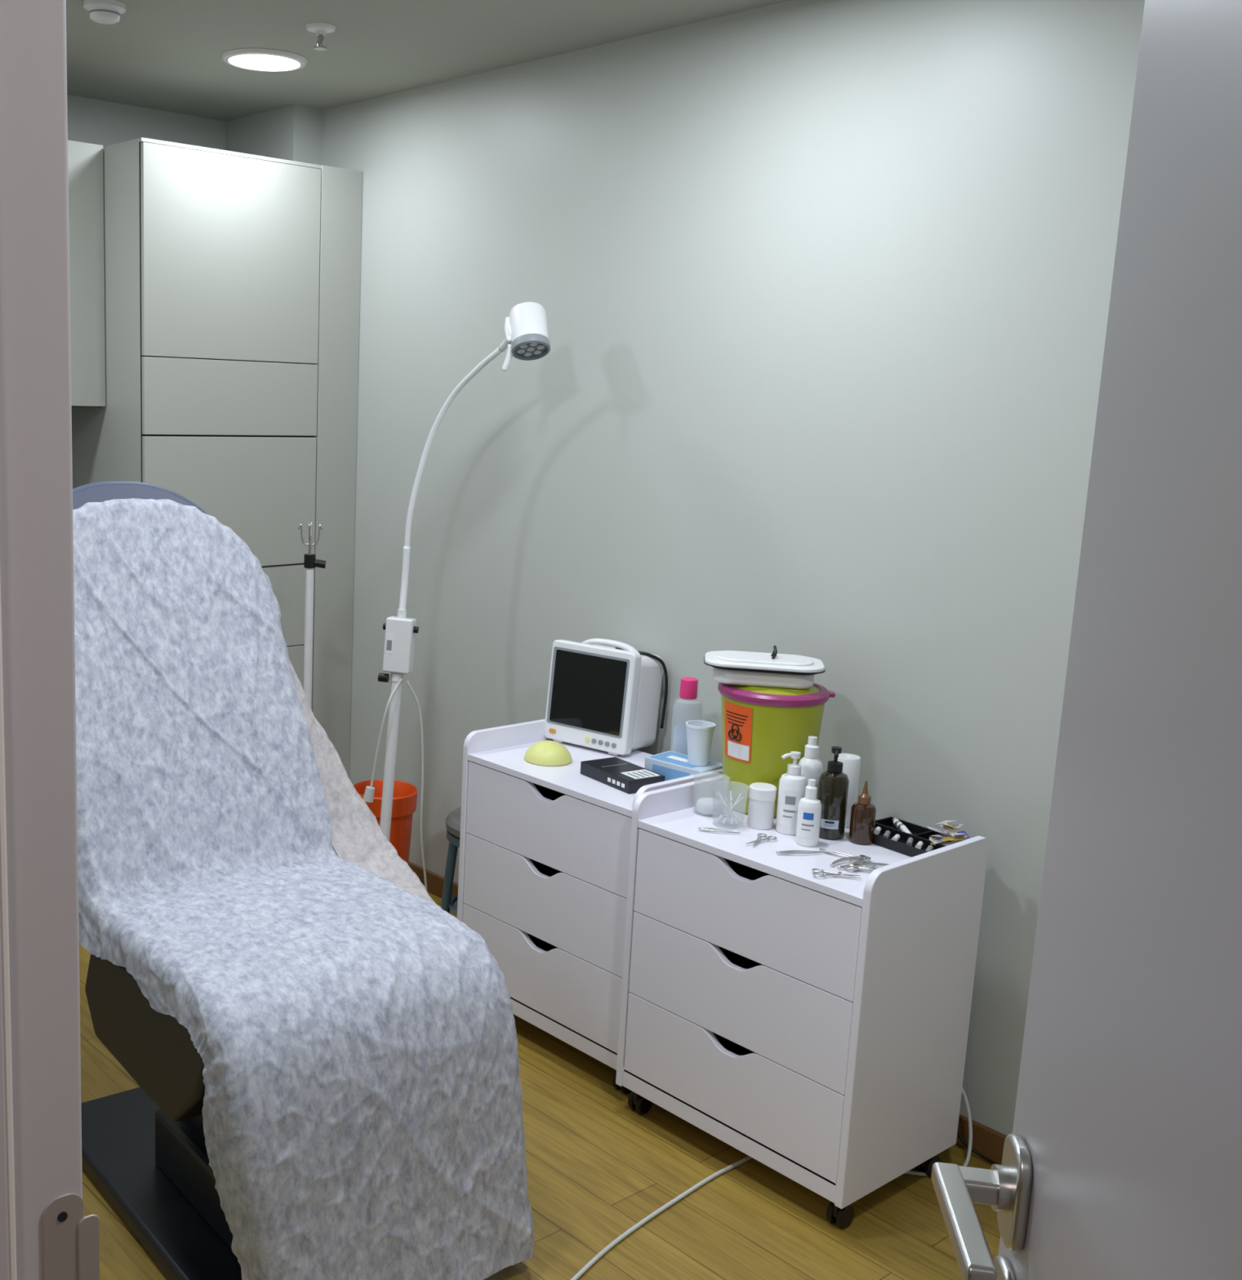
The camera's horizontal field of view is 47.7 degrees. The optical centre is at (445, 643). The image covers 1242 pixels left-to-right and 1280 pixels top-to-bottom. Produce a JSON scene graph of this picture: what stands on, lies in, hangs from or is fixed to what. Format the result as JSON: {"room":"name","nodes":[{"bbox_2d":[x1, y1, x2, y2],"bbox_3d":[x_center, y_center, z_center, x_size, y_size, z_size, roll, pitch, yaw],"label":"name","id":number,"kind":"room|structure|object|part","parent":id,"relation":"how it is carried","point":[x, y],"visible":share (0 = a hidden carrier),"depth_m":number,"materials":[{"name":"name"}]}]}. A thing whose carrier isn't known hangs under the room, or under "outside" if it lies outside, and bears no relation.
{"room":"examination room","nodes":[
{"label":"examination room","id":0,"kind":"room"},
{"bbox_2d":[66,94,226,151],"bbox_3d":[-1.761,-0.524,4.548,2.540,2.580,0.100,-6,13,-39],"label":"wall","id":1,"kind":"structure","parent":0,"point":[104,123],"depth_m":4.78,"materials":[{"name":"grey paint"}]},
{"bbox_2d":[67,140,105,407],"bbox_3d":[-1.744,-1.120,4.080,1.385,0.799,0.438,-6,13,-39],"label":"upper cabinet","id":2,"kind":"object","parent":1,"relation":"attached to","point":[85,160],"visible":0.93,"depth_m":4.31,"materials":[{"name":"white laminate"}]},
{"bbox_2d":[225,104,323,164],"bbox_3d":[-0.649,-0.585,5.095,0.120,2.580,0.450,-6,13,-39],"label":"wall column","id":3,"kind":"structure","parent":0,"point":[294,132],"depth_m":4.74,"materials":[{"name":"grey paint"}]},
{"bbox_2d":[66,0,789,121],"bbox_3d":[-0.616,-1.341,1.772,4.290,0.100,5.500,-6,13,-39],"label":"ceiling","id":4,"kind":"structure","parent":0,"point":[159,55],"depth_m":3.78,"materials":[{"name":"grey paint"}]},
{"bbox_2d":[83,0,125,24],"bbox_3d":[-0.860,-1.591,3.495,0.104,0.042,0.104,-6,13,-39],"label":"smoke detector","id":5,"kind":"object","parent":4,"relation":"attached to","point":[101,11],"visible":1,"depth_m":3.46,"materials":[{"name":"white plastic"}]},
{"bbox_2d":[88,8,120,17],"bbox_3d":[-0.860,-1.589,3.495,0.080,0.006,0.080,-6,13,-39],"label":"vent","id":6,"kind":"object","parent":5,"relation":"attached to","point":[92,12],"depth_m":3.47,"materials":[{"name":"grey plastic"}]},
{"bbox_2d":[221,48,306,71],"bbox_3d":[-0.525,-1.690,4.018,0.248,0.011,0.248,-6,13,-39],"label":"recessed light","id":7,"kind":"object","parent":4,"relation":"in","point":[251,59],"depth_m":4.01,"materials":[{"name":"white plastic"}]},
{"bbox_2d":[305,22,335,50],"bbox_3d":[-0.329,-1.594,3.645,0.080,0.055,0.080,-6,13,-39],"label":"sprinkler","id":8,"kind":"object","parent":4,"relation":"attached to","point":[321,29],"depth_m":3.63,"materials":[{"name":"white metal"}]},
{"bbox_2d":[79,891,999,1279],"bbox_3d":[-0.708,1.294,2.252,4.290,0.100,5.500,-6,13,-39],"label":"floor","id":9,"kind":"structure","parent":0,"point":[597,1166],"depth_m":2.88,"materials":[{"name":"brown wood"}]},
{"bbox_2d":[71,137,363,777],"bbox_3d":[-0.840,-0.426,4.808,0.802,2.356,0.686,-6,13,-39],"label":"tall cabinet","id":10,"kind":"object","parent":9,"relation":"on","point":[232,279],"visible":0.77,"depth_m":4.43,"materials":[{"name":"white laminate"}]},
{"bbox_3d":[-0.694,-0.319,4.512,0.632,0.702,0.018,-6,13,-39],"label":"door panel","id":11,"kind":"part","parent":10,"relation":"part of","materials":[{"name":"grey laminate"}]},
{"bbox_3d":[-0.678,-0.784,4.427,0.632,0.234,0.018,-6,13,-39],"label":"door panel","id":12,"kind":"part","parent":10,"relation":"part of","materials":[{"name":"white laminate"}]},
{"bbox_3d":[-0.663,-1.206,4.350,0.632,0.618,0.018,-6,13,-39],"label":"door panel","id":13,"kind":"part","parent":10,"relation":"part of","materials":[{"name":"white laminate"}]},
{"bbox_3d":[-0.719,0.379,4.639,0.632,0.712,0.018,-6,13,-39],"label":"door panel","id":14,"kind":"part","parent":10,"relation":"part of","materials":[{"name":"grey paint"}]},
{"bbox_2d":[261,522,326,709],"bbox_3d":[-0.469,0.246,4.294,0.285,1.236,0.189,-6,13,-39],"label":"pole","id":15,"kind":"object","parent":9,"relation":"on","point":[310,562],"visible":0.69,"depth_m":4.25,"materials":[{"name":"white plastic"}]},
{"bbox_3d":[-0.495,-0.236,4.184,0.191,0.012,0.005,-5,12,-33],"label":"rod","id":16,"kind":"part","parent":15,"relation":"part of","materials":[{"name":"black plastic"}]},
{"bbox_3d":[-0.384,-0.244,4.235,0.038,0.028,0.024,1,10,-4],"label":"clamp knob","id":17,"kind":"part","parent":15,"relation":"part of","materials":[{"name":"black plastic"}]},
{"bbox_2d":[72,480,533,1279],"bbox_3d":[-0.374,0.418,2.891,0.739,1.417,1.339,-5,13,-35],"label":"chair","id":18,"kind":"object","parent":9,"relation":"on","point":[322,1056],"visible":0.9,"depth_m":2.66,"materials":[{"name":"white fabric"}]},
{"bbox_3d":[-0.417,1.112,2.899,0.540,0.045,0.860,-5,13,-35],"label":"plate","id":19,"kind":"part","parent":18,"relation":"part of","materials":[{"name":"black"}]},
{"bbox_2d":[353,779,417,864],"bbox_3d":[-0.201,0.658,4.426,0.212,0.405,0.212,-6,13,-39],"label":"waste bin","id":20,"kind":"object","parent":9,"relation":"on","point":[405,794],"visible":0.34,"depth_m":4.35,"materials":[{"name":"plastic"}]},
{"bbox_2d":[440,806,461,915],"bbox_3d":[0.143,0.716,4.092,0.300,0.425,0.300,-6,13,-39],"label":"round stool","id":21,"kind":"object","parent":9,"relation":"on","point":[452,820],"visible":0.13,"depth_m":4.07,"materials":[{"name":"grey metal"}]},
{"bbox_3d":[0.008,0.736,4.093,0.058,0.376,0.028,2,10,-1],"label":"leg","id":22,"kind":"part","parent":21,"relation":"part of","materials":[{"name":"grey metal"}]},
{"bbox_3d":[0.150,0.529,4.058,0.300,0.045,0.300,-6,13,-39],"label":"seat","id":23,"kind":"part","parent":21,"relation":"part of","materials":[{"name":"grey"}]},
{"bbox_2d":[362,302,550,892],"bbox_3d":[-0.037,-0.011,3.987,0.615,1.890,0.354,3,10,7],"label":"lamp","id":24,"kind":"object","parent":9,"relation":"on","point":[526,328],"visible":0.75,"depth_m":4.03,"materials":[{"name":"white plastic"}]},
{"bbox_3d":[-0.182,0.100,4.073,0.028,0.026,0.026,6,8,12],"label":"clamp knob","id":25,"kind":"part","parent":24,"relation":"part of","materials":[{"name":"black plastic"}]},
{"bbox_3d":[-0.086,-0.040,4.045,0.012,0.020,0.020,6,8,12],"label":"knob","id":26,"kind":"part","parent":24,"relation":"part of","materials":[{"name":"black plastic"}]},
{"bbox_3d":[0.167,-0.762,3.695,0.035,0.072,0.019,4,10,10],"label":"aiming handle","id":27,"kind":"part","parent":24,"relation":"part of","materials":[{"name":"white plastic"}]},
{"bbox_2d":[457,719,722,1093],"bbox_3d":[0.394,0.644,3.594,0.420,0.772,0.625,-6,13,-39],"label":"base cabinet","id":28,"kind":"object","parent":9,"relation":"on","point":[544,858],"visible":0.52,"depth_m":3.45,"materials":[{"name":"white"}]},
{"bbox_3d":[0.204,0.561,3.819,0.420,0.702,0.018,-6,13,-39],"label":"panel","id":29,"kind":"part","parent":28,"relation":"part of","materials":[{"name":"white"}]},
{"bbox_3d":[0.234,0.837,3.503,0.016,0.194,0.584,-6,13,-39],"label":"drawer","id":30,"kind":"part","parent":28,"relation":"part of","materials":[{"name":"white"}]},
{"bbox_3d":[0.241,0.644,3.467,0.016,0.194,0.584,-6,13,-39],"label":"drawer","id":31,"kind":"part","parent":28,"relation":"part of","materials":[{"name":"white"}]},
{"bbox_2d":[524,740,571,766],"bbox_3d":[0.267,0.278,3.590,0.124,0.050,0.124,-6,13,-39],"label":"bowl","id":32,"kind":"object","parent":28,"relation":"on","point":[544,753],"visible":1,"depth_m":3.55,"materials":[{"name":"yellow plastic"}]},
{"bbox_3d":[0.248,0.451,3.432,0.016,0.194,0.584,-6,13,-39],"label":"drawer","id":33,"kind":"part","parent":28,"relation":"part of","materials":[{"name":"white"}]},
{"bbox_3d":[0.230,0.948,3.523,0.016,0.044,0.589,-6,13,-39],"label":"kick rail","id":34,"kind":"part","parent":28,"relation":"part of","materials":[{"name":"white"}]},
{"bbox_2d":[543,638,667,755],"bbox_3d":[0.425,0.129,3.763,0.318,0.291,0.187,11,13,39],"label":"patient monitor","id":35,"kind":"object","parent":28,"relation":"on","point":[603,698],"visible":1,"depth_m":3.69,"materials":[{"name":"white plastic"}]},
{"bbox_3d":[0.440,0.013,3.721,0.208,0.047,0.030,11,8,39],"label":"carry handle","id":36,"kind":"part","parent":35,"relation":"part of","materials":[{"name":"white plastic"}]},
{"bbox_2d":[580,756,665,794],"bbox_3d":[0.435,0.324,3.418,0.110,0.033,0.196,-4,12,-31],"label":"product box","id":37,"kind":"object","parent":28,"relation":"on","point":[617,773],"visible":0.94,"depth_m":3.39,"materials":[{"name":"black cardboard"}]},
{"bbox_2d":[607,768,659,787],"bbox_3d":[0.458,0.328,3.371,0.107,0.023,0.089,-6,13,-39],"label":"print","id":38,"kind":"object","parent":37,"relation":"on","point":[616,778],"depth_m":3.35,"materials":[{"name":"white paper"}]},
{"bbox_3d":[0.586,0.658,3.357,0.420,0.702,0.018,-6,13,-39],"label":"panel","id":39,"kind":"part","parent":28,"relation":"part of","materials":[{"name":"white"}]},
{"bbox_2d":[644,751,722,781],"bbox_3d":[0.590,0.317,3.413,0.170,0.059,0.104,12,14,44],"label":"glove box","id":40,"kind":"object","parent":28,"relation":"on","point":[672,765],"visible":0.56,"depth_m":3.39,"materials":[{"name":"blue cardboard"}]},
{"bbox_2d":[685,720,715,766],"bbox_3d":[0.618,0.244,3.373,0.072,0.100,0.072,-6,13,-39],"label":"plastic cup","id":41,"kind":"object","parent":40,"relation":"on","point":[700,734],"visible":1,"depth_m":3.35,"materials":[{"name":"white plastic"}]},
{"bbox_2d":[672,676,697,754],"bbox_3d":[0.614,0.206,3.527,0.075,0.238,0.074,-6,13,-39],"label":"bottle","id":42,"kind":"object","parent":28,"relation":"on","point":[688,685],"visible":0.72,"depth_m":3.50,"materials":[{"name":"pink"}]},
{"bbox_2d":[569,1155,752,1279],"bbox_3d":[0.451,1.171,2.840,0.044,0.009,0.961,11,14,41],"label":"cable","id":43,"kind":"object","parent":9,"relation":"on","point":[609,1246],"visible":0.73,"depth_m":2.83,"materials":[{"name":"grey plastic"}]},
{"bbox_2d":[615,774,988,1228],"bbox_3d":[0.767,0.751,3.076,0.420,0.772,0.625,-6,13,-39],"label":"base cabinet","id":44,"kind":"object","parent":9,"relation":"on","point":[815,1028],"visible":0.96,"depth_m":2.88,"materials":[{"name":"white"}]},
{"bbox_2d":[632,1093,639,1104],"bbox_3d":[0.455,1.062,3.248,0.034,0.034,0.012,-6,13,-39],"label":"hood","id":45,"kind":"object","parent":44,"relation":"attached to","point":[635,1096],"depth_m":3.24,"materials":[{"name":"black plastic"}]},
{"bbox_3d":[0.578,0.668,3.301,0.420,0.702,0.018,-6,13,-39],"label":"panel","id":46,"kind":"part","parent":44,"relation":"part of","materials":[{"name":"white"}]},
{"bbox_2d":[695,797,723,814],"bbox_3d":[0.607,0.347,3.176,0.084,0.085,0.084,-6,13,-39],"label":"cotton balls","id":47,"kind":"object","parent":44,"relation":"on","point":[708,806],"visible":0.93,"depth_m":3.16,"materials":[{"name":"white fabric"}]},
{"bbox_2d":[697,827,740,832],"bbox_3d":[0.601,0.410,3.041,0.091,0.005,0.017,4,10,8],"label":"tweezers","id":48,"kind":"object","parent":44,"relation":"on","point":[700,828],"visible":1,"depth_m":3.04,"materials":[{"name":"silver metal"}]},
{"bbox_3d":[0.602,0.409,3.044,0.091,0.005,0.011,3,10,7],"label":"arm","id":49,"kind":"part","parent":48,"relation":"part of","materials":[{"name":"silver metal"}]},
{"bbox_3d":[0.604,1.056,3.005,0.016,0.044,0.589,-6,13,-39],"label":"kick rail","id":50,"kind":"part","parent":44,"relation":"part of","materials":[{"name":"white"}]},
{"bbox_2d":[715,791,743,825],"bbox_3d":[0.633,0.361,3.090,0.083,0.090,0.083,-6,13,-39],"label":"cotton swabs","id":51,"kind":"object","parent":44,"relation":"on","point":[732,819],"visible":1,"depth_m":3.09,"materials":[{"name":"white fabric"}]},
{"bbox_3d":[0.608,0.945,2.985,0.016,0.194,0.584,-6,13,-39],"label":"drawer","id":52,"kind":"part","parent":44,"relation":"part of","materials":[{"name":"white"}]},
{"bbox_3d":[0.614,0.751,2.950,0.016,0.194,0.584,-6,13,-39],"label":"drawer","id":53,"kind":"part","parent":44,"relation":"part of","materials":[{"name":"white"}]},
{"bbox_3d":[0.621,0.558,2.914,0.016,0.194,0.584,-6,13,-39],"label":"drawer","id":54,"kind":"part","parent":44,"relation":"part of","materials":[{"name":"white"}]},
{"bbox_2d":[745,833,776,846],"bbox_3d":[0.676,0.422,2.982,0.044,0.008,0.090,11,13,40],"label":"scissors","id":55,"kind":"object","parent":44,"relation":"on","point":[758,839],"visible":1,"depth_m":2.99,"materials":[{"name":"silver metal"}]},
{"bbox_2d":[746,782,776,829],"bbox_3d":[0.705,0.363,3.089,0.060,0.093,0.060,-6,13,-39],"label":"jar","id":56,"kind":"object","parent":44,"relation":"on","point":[762,796],"visible":1,"depth_m":3.07,"materials":[{"name":"white plastic"}]},
{"bbox_2d":[746,797,774,829],"bbox_3d":[0.704,0.374,3.091,0.057,0.070,0.057,-6,13,-39],"label":"pot","id":57,"kind":"object","parent":56,"relation":"attached to","point":[760,810],"depth_m":3.07,"materials":[{"name":"white plastic"}]},
{"bbox_3d":[0.706,0.330,3.083,0.060,0.027,0.060,-6,13,-39],"label":"screw lid","id":58,"kind":"part","parent":56,"relation":"part of","materials":[{"name":"white plastic"}]},
{"bbox_2d":[717,682,835,817],"bbox_3d":[0.754,0.236,3.227,0.252,0.296,0.252,-6,13,-39],"label":"sharps container","id":59,"kind":"object","parent":44,"relation":"on","point":[761,725],"visible":0.8,"depth_m":3.13,"materials":[{"name":"plastic"}]},
{"bbox_2d":[703,645,825,688],"bbox_3d":[0.734,0.046,3.193,0.271,0.087,0.167,4,10,10],"label":"instrument box","id":60,"kind":"object","parent":59,"relation":"on","point":[773,669],"visible":1,"depth_m":3.14,"materials":[{"name":"white plastic"}]},
{"bbox_2d":[711,666,817,688],"bbox_3d":[0.733,0.069,3.198,0.232,0.041,0.244,-6,13,-39],"label":"tray","id":61,"kind":"object","parent":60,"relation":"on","point":[781,677],"depth_m":3.13,"materials":[{"name":"white plastic"}]},
{"bbox_3d":[0.734,0.034,3.191,0.220,0.007,0.116,4,10,10],"label":"lid crown","id":62,"kind":"part","parent":60,"relation":"part of","materials":[{"name":"white ceramic"}]},
{"bbox_3d":[0.734,0.043,3.193,0.268,0.012,0.164,4,10,10],"label":"lid","id":63,"kind":"part","parent":60,"relation":"part of","materials":[{"name":"white ceramic"}]},
{"bbox_3d":[0.755,0.020,3.185,0.013,0.032,0.044,4,10,10],"label":"lid handle","id":64,"kind":"part","parent":60,"relation":"part of","materials":[{"name":"black plastic"}]},
{"bbox_3d":[0.759,0.098,3.202,0.208,0.016,0.208,-6,13,-39],"label":"lid","id":65,"kind":"part","parent":59,"relation":"part of","materials":[{"name":"plastic"}]},
{"bbox_2d":[775,751,807,835],"bbox_3d":[0.764,0.327,3.050,0.061,0.180,0.060,-6,13,-39],"label":"pump dispenser","id":66,"kind":"object","parent":44,"relation":"on","point":[792,784],"visible":0.96,"depth_m":3.03,"materials":[{"name":"white plastic"}]},
{"bbox_3d":[0.751,0.247,3.033,0.032,0.014,0.008,0,10,-9],"label":"spout","id":67,"kind":"part","parent":66,"relation":"part of","materials":[{"name":"white plastic"}]},
{"bbox_2d":[775,850,822,853],"bbox_3d":[0.744,0.438,2.912,0.101,0.005,0.017,0,10,-9],"label":"tweezers","id":68,"kind":"object","parent":44,"relation":"on","point":[780,851],"visible":1,"depth_m":2.91,"materials":[{"name":"silver metal"}]},
{"bbox_3d":[0.743,0.438,2.916,0.101,0.005,0.011,0,11,-11],"label":"arm","id":69,"kind":"part","parent":68,"relation":"part of","materials":[{"name":"silver metal"}]},
{"bbox_2d":[795,778,821,846],"bbox_3d":[0.781,0.361,2.973,0.050,0.142,0.049,-6,13,-39],"label":"lotion bottle","id":70,"kind":"object","parent":44,"relation":"on","point":[809,807],"visible":1,"depth_m":2.96,"materials":[{"name":"white plastic"}]},
{"bbox_2d":[798,736,822,798],"bbox_3d":[0.812,0.309,3.093,0.054,0.205,0.054,-6,13,-39],"label":"spray bottle","id":71,"kind":"object","parent":44,"relation":"on","point":[811,766],"visible":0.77,"depth_m":3.07,"materials":[{"name":"white plastic"}]},
{"bbox_2d":[817,746,848,839],"bbox_3d":[0.846,0.324,3.027,0.065,0.200,0.064,-6,13,-39],"label":"pump bottle","id":72,"kind":"object","parent":44,"relation":"on","point":[833,784],"visible":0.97,"depth_m":3.01,"materials":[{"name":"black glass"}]},
{"bbox_3d":[0.846,0.237,2.996,0.008,0.014,0.032,4,11,13],"label":"spout","id":73,"kind":"part","parent":72,"relation":"part of","materials":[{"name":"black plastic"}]},
{"bbox_2d":[811,868,861,879],"bbox_3d":[0.785,0.463,2.781,0.095,0.008,0.047,4,10,10],"label":"scissors","id":74,"kind":"object","parent":44,"relation":"on","point":[826,873],"visible":1,"depth_m":2.78,"materials":[{"name":"silver metal"}]},
{"bbox_3d":[0.811,0.466,2.773,0.042,0.004,0.007,6,11,19],"label":"blade","id":75,"kind":"part","parent":74,"relation":"part of","materials":[{"name":"silver metal"}]},
{"bbox_2d":[819,848,853,857],"bbox_3d":[0.834,0.443,2.905,0.101,0.005,0.017,9,13,35],"label":"tweezers","id":76,"kind":"object","parent":44,"relation":"on","point":[833,852],"visible":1,"depth_m":2.91,"materials":[{"name":"silver metal"}]},
{"bbox_2d":[832,1204,839,1217],"bbox_3d":[0.805,1.151,2.827,0.034,0.034,0.012,-6,13,-39],"label":"hood","id":77,"kind":"object","parent":44,"relation":"attached to","point":[836,1211],"depth_m":2.81,"materials":[{"name":"black plastic"}]},
{"bbox_2d":[837,753,860,827],"bbox_3d":[0.899,0.331,3.120,0.057,0.158,0.057,-6,13,-39],"label":"paper roll","id":78,"kind":"object","parent":44,"relation":"on","point":[851,762],"visible":0.55,"depth_m":3.09,"materials":[{"name":"white paper"}]},
{"bbox_2d":[830,854,871,868],"bbox_3d":[0.840,0.449,2.860,0.109,0.012,0.038,-5,12,-34],"label":"cuticle nippers","id":79,"kind":"object","parent":44,"relation":"on","point":[859,860],"visible":0.99,"depth_m":2.86,"materials":[{"name":"silver metal"}]},
{"bbox_3d":[0.825,0.448,2.862,0.087,0.009,0.017,-4,12,-28],"label":"handle","id":80,"kind":"part","parent":79,"relation":"part of","materials":[{"name":"silver metal"}]},
{"bbox_3d":[0.837,0.452,2.845,0.088,0.009,0.017,-7,13,-40],"label":"handle","id":81,"kind":"part","parent":79,"relation":"part of","materials":[{"name":"silver metal"}]},
{"bbox_2d":[848,780,875,844],"bbox_3d":[0.905,0.363,3.000,0.052,0.137,0.052,-6,13,-39],"label":"dropper bottle","id":82,"kind":"object","parent":44,"relation":"on","point":[862,818],"visible":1,"depth_m":2.98,"materials":[{"name":"brown glass"}]},
{"bbox_2d":[844,862,888,871],"bbox_3d":[0.867,0.456,2.827,0.109,0.012,0.038,0,10,-9],"label":"cuticle nippers","id":83,"kind":"object","parent":44,"relation":"on","point":[863,866],"visible":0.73,"depth_m":2.82,"materials":[{"name":"silver metal"}]},
{"bbox_3d":[0.879,0.458,2.818,0.088,0.009,0.017,1,10,-3],"label":"handle","id":84,"kind":"part","parent":83,"relation":"part of","materials":[{"name":"silver metal"}]},
{"bbox_3d":[0.876,0.454,2.839,0.087,0.009,0.017,-1,11,-15],"label":"handle","id":85,"kind":"part","parent":83,"relation":"part of","materials":[{"name":"silver metal"}]},
{"bbox_3d":[0.960,0.766,2.840,0.420,0.702,0.018,-6,13,-39],"label":"panel","id":86,"kind":"part","parent":44,"relation":"part of","materials":[{"name":"white"}]},
{"bbox_2d":[871,816,969,857],"bbox_3d":[1.016,0.403,2.991,0.144,0.070,0.237,-5,13,-35],"label":"tray","id":87,"kind":"object","parent":44,"relation":"on","point":[892,833],"visible":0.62,"depth_m":2.98,"materials":[{"name":"black plastic"}]},
{"bbox_2d":[903,1086,998,1176],"bbox_3d":[1.141,1.009,3.043,0.379,0.303,0.207,6,11,21],"label":"cable","id":88,"kind":"object","parent":9,"relation":"on","point":[968,1146],"visible":0.34,"depth_m":3.06,"materials":[{"name":"grey plastic"}]},
{"bbox_3d":[1.212,1.066,3.030,0.043,0.201,0.308,-4,12,-30],"label":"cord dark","id":89,"kind":"part","parent":88,"relation":"part of","materials":[{"name":"black plastic"}]},
{"bbox_2d":[322,0,1144,1135],"bbox_3d":[0.964,-0.206,3.321,0.100,2.580,5.500,-6,13,-39],"label":"wall","id":90,"kind":"structure","parent":0,"point":[823,287],"depth_m":3.36,"materials":[{"name":"grey paint"}]},
{"bbox_2d":[408,861,1006,1164],"bbox_3d":[1.129,1.097,3.206,0.014,0.070,4.700,-6,13,-39],"label":"baseboard","id":91,"kind":"structure","parent":90,"relation":"attached to","point":[988,1142],"depth_m":3.12,"materials":[{"name":"brown wood"}]},
{"bbox_2d":[993,1255,1015,1279],"bbox_3d":[0.480,0.572,1.194,0.010,0.080,0.058,4,10,9],"label":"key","id":92,"kind":"object","parent":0,"point":[1004,1269],"depth_m":1.19,"materials":[{"name":"silver metal"}]},
{"bbox_3d":[-1.517,-0.122,2.388,0.150,2.580,3.620,-6,13,-39],"label":"wall","id":93,"kind":"structure","parent":0,"visible":0},
{"bbox_2d":[0,914,9,1279],"bbox_3d":[-0.387,0.418,0.983,0.154,2.100,0.012,-6,13,-39],"label":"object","id":94,"kind":"object","parent":93,"relation":"attached to","point":[4,1247],"visible":1,"depth_m":1.02,"materials":[{"name":"silver metal"}]},
{"bbox_2d":[0,0,82,1279],"bbox_3d":[-0.378,0.391,1.020,0.219,2.140,0.059,-6,13,-39],"label":"door frame","id":95,"kind":"structure","parent":93,"relation":"attached to","point":[37,520],"depth_m":0.98,"materials":[{"name":"grey paint"}]},
{"bbox_3d":[-0.326,0.410,1.034,0.007,2.100,0.009,-6,13,-39],"label":"jamb gasket","id":96,"kind":"part","parent":95,"relation":"part of","materials":[{"name":"white rubber"}]},
{"bbox_2d":[41,1193,84,1279],"bbox_3d":[-0.297,0.490,1.079,0.034,0.130,0.002,-6,13,-39],"label":"strike plate","id":97,"kind":"object","parent":93,"relation":"attached to","point":[60,1239],"visible":1,"depth_m":1.07,"materials":[{"name":"silver metal"}]},
{"bbox_2d":[57,1211,67,1222],"bbox_3d":[-0.296,0.443,1.069,0.008,0.008,0.001,-6,13,-39],"label":"screw","id":98,"kind":"object","parent":97,"relation":"in","point":[63,1215],"depth_m":1.07,"materials":[{"name":"black metal"}]},
{"bbox_2d":[77,1214,100,1279],"bbox_3d":[-0.281,0.485,1.090,0.018,0.076,0.002,-6,13,-39],"label":"strike lip","id":99,"kind":"object","parent":97,"relation":"attached to","point":[88,1228],"depth_m":1.09,"materials":[{"name":"silver metal"}]},
{"bbox_3d":[0.533,0.400,-0.086,0.150,2.580,0.670,-6,13,-39],"label":"wall","id":100,"kind":"structure","parent":0,"visible":0},
{"bbox_2d":[997,0,1241,1279],"bbox_3d":[0.442,0.486,0.759,0.042,2.087,0.930,4,10,9],"label":"leaf","id":101,"kind":"object","parent":100,"relation":"attached to","point":[1127,1115],"depth_m":0.93,"materials":[{"name":"grey paint"}]},
{"bbox_2d":[996,1133,1031,1251],"bbox_3d":[0.482,0.465,1.175,0.012,0.093,0.058,4,10,9],"label":"plate","id":102,"kind":"object","parent":101,"relation":"attached to","point":[1012,1224],"visible":0.92,"depth_m":1.15,"materials":[{"name":"silver metal"}]},
{"bbox_2d":[958,1165,998,1205],"bbox_3d":[0.453,0.463,1.182,0.052,0.020,0.030,4,10,9],"label":"neck","id":103,"kind":"object","parent":102,"relation":"attached to","point":[981,1184],"visible":0.61,"depth_m":1.17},
{"bbox_2d":[930,1161,996,1279],"bbox_3d":[0.420,0.471,1.125,0.023,0.020,0.155,4,10,9],"label":"lever","id":104,"kind":"object","parent":103,"relation":"attached to","point":[975,1260],"visible":1,"depth_m":1.11,"materials":[{"name":"silver metal"}]},
{"bbox_2d":[990,1164,1011,1213],"bbox_3d":[0.473,0.464,1.178,0.012,0.038,0.038,4,10,9],"label":"neck collar","id":105,"kind":"object","parent":102,"relation":"attached to","point":[1002,1173],"depth_m":1.16,"materials":[{"name":"silver metal"}]},
{"bbox_3d":[0.519,0.406,1.210,0.040,2.087,0.002,4,10,9],"label":"leaf edge","id":106,"kind":"part","parent":101,"relation":"part of","materials":[{"name":"white paint"}]}
]}

